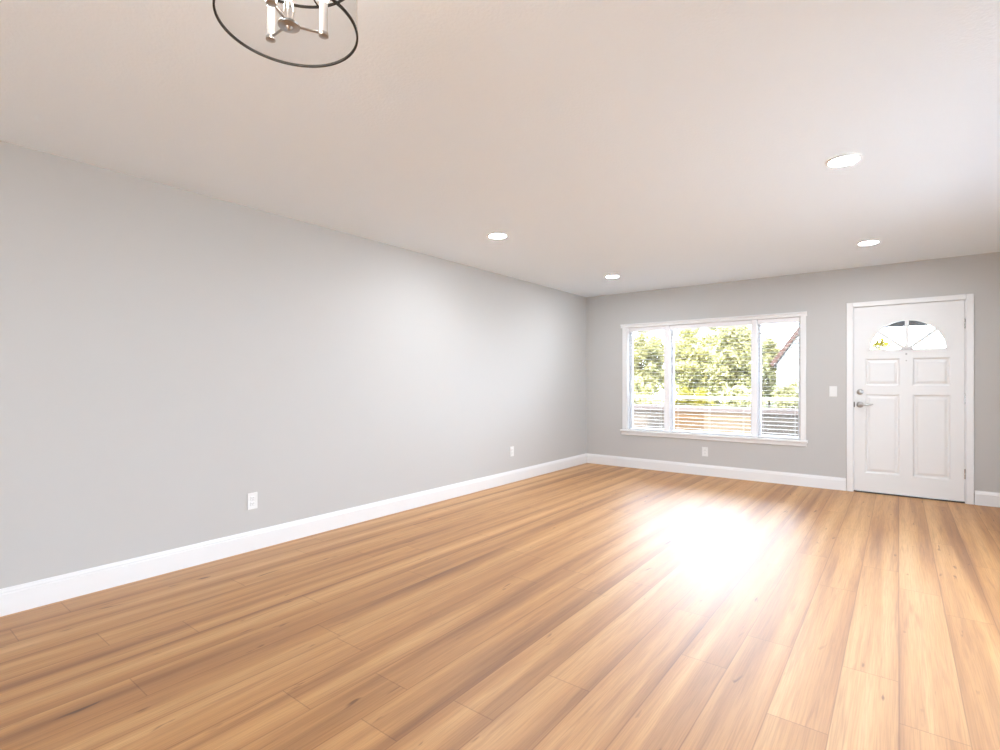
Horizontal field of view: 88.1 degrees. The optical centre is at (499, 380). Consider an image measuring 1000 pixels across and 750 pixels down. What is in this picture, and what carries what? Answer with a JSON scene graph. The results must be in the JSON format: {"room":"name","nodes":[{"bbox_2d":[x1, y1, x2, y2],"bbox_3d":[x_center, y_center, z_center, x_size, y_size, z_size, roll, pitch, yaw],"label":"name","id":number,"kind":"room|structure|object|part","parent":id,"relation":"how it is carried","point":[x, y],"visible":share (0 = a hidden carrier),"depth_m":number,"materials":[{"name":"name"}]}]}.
{"room":"empty living room","nodes":[
{"label":"empty living room","id":0,"kind":"room"},
{"bbox_2d":[0,141,585,588],"bbox_3d":[-1.486,-0.014,4.186,0.160,2.440,9.160,0,0,38],"label":"wall","id":1,"kind":"structure","parent":0,"point":[170,356],"depth_m":3.54,"materials":[{"name":"grey paint"}]},
{"bbox_2d":[247,492,256,509],"bbox_3d":[-1.765,0.856,3.687,0.009,0.117,0.072,0,0,38],"label":"wall outlet","id":2,"kind":"object","parent":1,"relation":"attached to","point":[251,497],"visible":1,"depth_m":3.68,"materials":[{"name":"white plastic"}]},
{"bbox_2d":[0,453,586,616],"bbox_3d":[-1.471,1.137,4.062,0.016,0.138,8.984,0,0,38],"label":"baseboard","id":3,"kind":"structure","parent":1,"relation":"attached to","point":[22,597],"depth_m":3.53,"materials":[{"name":"white paint"}]},
{"bbox_2d":[510,446,513,456],"bbox_3d":[0.144,0.840,6.162,0.009,0.117,0.072,0,0,38],"label":"wall outlet","id":4,"kind":"object","parent":1,"relation":"attached to","point":[512,447],"visible":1,"depth_m":6.16,"materials":[{"name":"white plastic"}]},
{"bbox_2d":[0,0,999,296],"bbox_3d":[1.752,-1.334,1.745,8.350,0.200,9.570,0,0,38],"label":"ceiling","id":5,"kind":"structure","parent":0,"point":[652,144],"depth_m":2.45,"materials":[{"name":"white paint"}]},
{"bbox_2d":[212,0,357,67],"bbox_3d":[-0.532,-1.057,1.303,0.337,0.351,0.337,0,0,38],"label":"drum chandelier","id":6,"kind":"object","parent":5,"relation":"hanging from","point":[287,23],"visible":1,"depth_m":1.33,"materials":[{"name":"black metal"}]},
{"bbox_3d":[-0.574,-0.898,1.333,0.063,0.006,0.006,0,0,36],"label":"arm","id":7,"kind":"part","parent":6,"relation":"part of","materials":[{"name":"brown metal"}]},
{"bbox_3d":[-0.537,-0.898,1.251,0.006,0.006,0.063,0,0,6],"label":"arm","id":8,"kind":"part","parent":6,"relation":"part of","materials":[{"name":"brown metal"}]},
{"bbox_3d":[-0.532,-1.056,1.303,0.026,0.316,0.026,0,0,38],"label":"stem","id":9,"kind":"part","parent":6,"relation":"part of","materials":[{"name":"silver metal"}]},
{"bbox_3d":[-0.485,-0.898,1.324,0.063,0.006,0.006,0,0,-24],"label":"arm","id":10,"kind":"part","parent":6,"relation":"part of","materials":[{"name":"brown metal"}]},
{"bbox_2d":[487,232,507,238],"bbox_3d":[-0.020,-1.229,4.381,0.174,0.010,0.174,0,0,38],"label":"recessed light","id":11,"kind":"object","parent":5,"relation":"in","point":[497,235],"visible":1,"depth_m":4.36,"materials":[{"name":"white plastic"}]},
{"bbox_2d":[490,234,505,237],"bbox_3d":[-0.020,-1.229,4.381,0.143,0.008,0.143,0,0,38],"label":"diffuser","id":12,"kind":"object","parent":11,"relation":"attached to","point":[491,235],"depth_m":4.37,"materials":[{"name":"white plastic"}]},
{"bbox_2d":[605,275,619,277],"bbox_3d":[1.323,-1.229,6.085,0.174,0.010,0.174,0,0,38],"label":"recessed light","id":13,"kind":"object","parent":5,"relation":"in","point":[607,276],"visible":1,"depth_m":6.07,"materials":[{"name":"white"}]},
{"bbox_2d":[825,153,862,166],"bbox_3d":[1.918,-1.229,2.886,0.174,0.010,0.174,0,0,38],"label":"recessed light","id":14,"kind":"object","parent":5,"relation":"in","point":[845,159],"visible":1,"depth_m":2.87,"materials":[{"name":"white paint"}]},
{"bbox_2d":[829,156,858,165],"bbox_3d":[1.918,-1.229,2.886,0.143,0.008,0.143,0,0,38],"label":"diffuser","id":15,"kind":"object","parent":14,"relation":"attached to","point":[838,160],"depth_m":2.88,"materials":[{"name":"white plastic"}]},
{"bbox_2d":[857,240,879,245],"bbox_3d":[3.280,-1.229,4.602,0.174,0.010,0.174,0,0,38],"label":"recessed light","id":16,"kind":"object","parent":5,"relation":"in","point":[868,242],"visible":1,"depth_m":4.58,"materials":[{"name":"white plastic"}]},
{"bbox_2d":[859,241,877,244],"bbox_3d":[3.280,-1.229,4.602,0.143,0.008,0.143,0,0,38],"label":"diffuser","id":17,"kind":"object","parent":16,"relation":"attached to","point":[863,242],"depth_m":4.58,"materials":[{"name":"white plastic"}]},
{"bbox_2d":[0,463,999,749],"bbox_3d":[0.393,1.266,2.635,5.110,0.120,9.320,0,0,38],"label":"floor","id":18,"kind":"structure","parent":0,"point":[586,606],"depth_m":2.49,"materials":[{"name":"brown wood"}]},
{"bbox_2d":[586,252,999,504],"bbox_3d":[3.269,-0.014,6.201,4.910,2.440,0.160,0,0,38],"label":"wall","id":19,"kind":"structure","parent":0,"point":[825,296],"depth_m":5.89,"materials":[{"name":"grey paint"}]},
{"bbox_2d":[702,447,707,456],"bbox_3d":[2.616,0.903,6.598,0.072,0.117,0.009,0,0,38],"label":"wall outlet","id":20,"kind":"object","parent":19,"relation":"attached to","point":[704,449],"visible":1,"depth_m":6.59,"materials":[{"name":"white plastic"}]},
{"bbox_2d":[620,311,807,446],"bbox_3d":[2.652,-0.020,6.654,2.280,1.547,0.197,0,0,38],"label":"window","id":21,"kind":"structure","parent":19,"relation":"in","point":[756,363],"depth_m":6.56,"materials":[{"name":"white paint"}]},
{"bbox_2d":[628,326,663,430],"bbox_3d":[2.021,-0.031,7.126,0.508,1.416,0.060,0,0,38],"label":"window blind","id":22,"kind":"object","parent":21,"relation":"attached to","point":[658,328],"visible":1,"depth_m":7.11,"materials":[{"name":"white plastic"}]},
{"bbox_3d":[2.021,0.668,7.126,0.504,0.018,0.048,0,0,38],"label":"rail","id":23,"kind":"part","parent":22,"relation":"part of","materials":[{"name":"white plastic"}]},
{"bbox_3d":[2.062,-0.029,7.179,0.516,1.421,0.045,0,0,38],"label":"frame","id":24,"kind":"part","parent":21,"relation":"part of","materials":[{"name":"white plastic"}]},
{"bbox_2d":[670,320,751,436],"bbox_3d":[2.682,-0.031,6.616,1.000,1.416,0.060,0,0,38],"label":"window blind","id":25,"kind":"object","parent":21,"relation":"attached to","point":[749,322],"visible":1,"depth_m":6.58,"materials":[{"name":"white plastic"}]},
{"bbox_3d":[2.682,0.668,6.616,0.996,0.018,0.048,0,0,38],"label":"rail","id":26,"kind":"part","parent":25,"relation":"part of","materials":[{"name":"white plastic"}]},
{"bbox_3d":[2.723,-0.029,6.670,1.008,1.421,0.045,0,0,38],"label":"frame","id":27,"kind":"part","parent":21,"relation":"part of","materials":[{"name":"white plastic"}]},
{"bbox_3d":[2.604,-0.769,6.594,2.277,0.050,0.030,0,0,38],"label":"head casing","id":28,"kind":"part","parent":21,"relation":"part of","materials":[{"name":"white paint"}]},
{"bbox_3d":[2.646,0.717,6.646,2.280,0.072,0.177,0,0,38],"label":"sill","id":29,"kind":"part","parent":21,"relation":"part of","materials":[{"name":"white paint"}]},
{"bbox_2d":[758,317,799,438],"bbox_3d":[3.306,-0.031,6.135,0.445,1.416,0.060,0,0,38],"label":"window blind","id":30,"kind":"object","parent":21,"relation":"attached to","point":[795,320],"visible":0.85,"depth_m":6.10,"materials":[{"name":"white plastic"}]},
{"bbox_3d":[3.306,0.668,6.135,0.441,0.018,0.048,0,0,38],"label":"rail","id":31,"kind":"part","parent":30,"relation":"part of","materials":[{"name":"white plastic"}]},
{"bbox_3d":[3.442,-0.016,6.030,0.001,1.366,0.056,0,0,38],"label":"ladder cord","id":32,"kind":"part","parent":30,"relation":"part of","materials":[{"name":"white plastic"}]},
{"bbox_3d":[3.347,-0.029,6.188,0.453,1.421,0.045,0,0,38],"label":"frame","id":33,"kind":"part","parent":21,"relation":"part of","materials":[{"name":"white plastic"}]},
{"bbox_2d":[586,453,999,506],"bbox_3d":[3.152,1.137,6.180,4.750,0.138,0.016,0,0,38],"label":"baseboard","id":34,"kind":"structure","parent":19,"relation":"attached to","point":[983,498],"depth_m":6.32,"materials":[{"name":"white paint"}]},
{"bbox_2d":[829,386,836,396],"bbox_3d":[3.709,0.116,5.754,0.072,0.117,0.010,0,0,38],"label":"light switch","id":35,"kind":"object","parent":19,"relation":"attached to","point":[832,389],"visible":1,"depth_m":5.75,"materials":[{"name":"white plastic"}]},
{"bbox_2d":[847,293,973,504],"bbox_3d":[4.249,0.176,5.404,1.035,2.060,0.224,0,0,38],"label":"door","id":36,"kind":"structure","parent":19,"relation":"in","point":[910,411],"depth_m":5.34,"materials":[{"name":"white paint"}]},
{"bbox_3d":[4.074,0.566,5.509,0.298,0.850,0.040,0,0,38],"label":"panel","id":37,"kind":"part","parent":36,"relation":"part of","materials":[{"name":"white paint"}]},
{"bbox_3d":[4.074,-0.094,5.509,0.298,0.290,0.040,0,0,38],"label":"panel","id":38,"kind":"part","parent":36,"relation":"part of","materials":[{"name":"white paint"}]},
{"bbox_3d":[4.235,-0.483,5.382,0.680,0.362,0.047,0,0,38],"label":"fan light frame","id":39,"kind":"part","parent":36,"relation":"part of","materials":[{"name":"white paint"}]},
{"bbox_3d":[4.391,0.566,5.265,0.298,0.850,0.040,0,0,38],"label":"panel","id":40,"kind":"part","parent":36,"relation":"part of","materials":[{"name":"white paint"}]},
{"bbox_3d":[4.391,-0.094,5.265,0.298,0.290,0.040,0,0,38],"label":"panel","id":41,"kind":"part","parent":36,"relation":"part of","materials":[{"name":"white paint"}]},
{"label":"outside","id":42,"kind":"structure","parent":0,"visible":0},
{"bbox_3d":[-5.442,1.381,-1.073,48.000,0.090,26.000,0,0,38],"label":"ground","id":43,"kind":"structure","parent":42,"visible":0},
{"bbox_2d":[633,404,797,436],"bbox_3d":[3.259,0.876,8.570,7.200,0.920,0.220,0,0,38],"label":"fence","id":44,"kind":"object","parent":43,"relation":"on","point":[780,415],"depth_m":8.30,"materials":[{"name":"grey wood"}]},
{"bbox_2d":[633,395,797,400],"bbox_3d":[3.259,0.334,8.570,7.200,0.165,0.060,0,0,38],"label":"railing","id":45,"kind":"object","parent":44,"relation":"on","point":[634,396],"visible":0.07,"depth_m":8.38,"materials":[{"name":"beige paint"}]},
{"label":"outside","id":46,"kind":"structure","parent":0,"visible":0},
{"bbox_2d":[654,398,776,407],"bbox_3d":[12.881,1.381,22.682,48.000,0.090,34.000,0,0,38],"label":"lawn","id":47,"kind":"structure","parent":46,"point":[772,403],"depth_m":30.67,"materials":[{"name":"green plant"}]},
{"bbox_2d":[633,331,663,394],"bbox_3d":[6.619,-0.742,24.326,2.412,4.156,2.172,0,0,-4],"label":"leafy tree","id":48,"kind":"object","parent":47,"relation":"on","point":[637,364],"visible":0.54,"depth_m":23.75,"materials":[{"name":"green plant"}]},
{"bbox_2d":[633,375,663,404],"bbox_3d":[3.855,0.566,14.723,1.150,1.564,1.482,0,0,-40],"label":"shrub","id":49,"kind":"object","parent":47,"relation":"on","point":[637,384],"visible":0.23,"depth_m":14.51,"materials":[{"name":"green plant"}]},
{"bbox_2d":[675,328,714,405],"bbox_3d":[9.338,-0.808,25.385,2.442,4.288,2.270,0,0,2],"label":"leafy tree","id":50,"kind":"object","parent":47,"relation":"on","point":[694,377],"visible":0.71,"depth_m":24.82,"materials":[{"name":"green plant"}]},
{"bbox_2d":[675,387,714,405],"bbox_3d":[5.056,0.756,13.778,1.333,1.210,1.126,0,0,38],"label":"shrub","id":51,"kind":"object","parent":47,"relation":"on","point":[684,392],"visible":0.37,"depth_m":13.51,"materials":[{"name":"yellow plant"}]},
{"bbox_2d":[659,357,776,402],"bbox_3d":[13.144,-0.414,30.687,9.076,3.818,2.400,0,0,38],"label":"hedge","id":52,"kind":"object","parent":47,"relation":"on","point":[677,385],"visible":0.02,"depth_m":30.90,"materials":[{"name":"green plant"}]},
{"bbox_2d":[700,327,750,403],"bbox_3d":[11.364,-1.171,26.388,2.023,5.014,2.631,0,0,-29],"label":"leafy tree","id":53,"kind":"object","parent":47,"relation":"on","point":[715,342],"visible":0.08,"depth_m":26.53,"materials":[{"name":"green plant"}]},
{"bbox_2d":[706,325,768,405],"bbox_3d":[10.472,-0.691,22.786,2.530,4.055,2.091,0,0,38],"label":"leafy tree","id":54,"kind":"object","parent":47,"relation":"on","point":[728,369],"visible":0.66,"depth_m":22.39,"materials":[{"name":"green plant"}]},
{"bbox_2d":[719,384,766,407],"bbox_3d":[6.092,0.713,13.054,1.133,1.264,0.972,0,0,17],"label":"shrub","id":55,"kind":"object","parent":47,"relation":"on","point":[735,392],"visible":0.29,"depth_m":13.02,"materials":[{"name":"green plant"}]},
{"bbox_2d":[762,335,780,407],"bbox_3d":[12.328,-0.378,23.722,1.452,3.429,1.757,0,0,38],"label":"leafy tree","id":56,"kind":"object","parent":47,"relation":"on","point":[771,381],"visible":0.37,"depth_m":23.37,"materials":[{"name":"green plant"}]},
{"bbox_2d":[770,328,797,403],"bbox_3d":[10.464,-0.410,16.438,2.480,3.433,5.240,0,0,38],"label":"house","id":57,"kind":"structure","parent":47,"relation":"on","point":[782,377],"depth_m":14.94,"materials":[{"name":"white"}]},
{"bbox_2d":[770,378,797,408],"bbox_3d":[6.943,0.627,12.367,0.980,1.441,1.053,0,0,-3],"label":"shrub","id":58,"kind":"object","parent":47,"relation":"on","point":[788,390],"visible":0.33,"depth_m":12.24,"materials":[{"name":"green plant"}]},
{"bbox_2d":[871,338,892,349],"bbox_3d":[8.354,0.183,11.507,0.800,2.319,0.834,0,0,38],"label":"shrub","id":59,"kind":"object","parent":47,"relation":"on","point":[878,345],"visible":0.06,"depth_m":11.43,"materials":[{"name":"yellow plant"}]},
{"bbox_2d":[886,320,927,326],"bbox_3d":[8.186,-0.054,9.759,2.950,2.780,0.200,0,0,38],"label":"pergola","id":60,"kind":"object","parent":47,"relation":"on","point":[900,323],"visible":0.02,"depth_m":9.91,"materials":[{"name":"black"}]}
]}

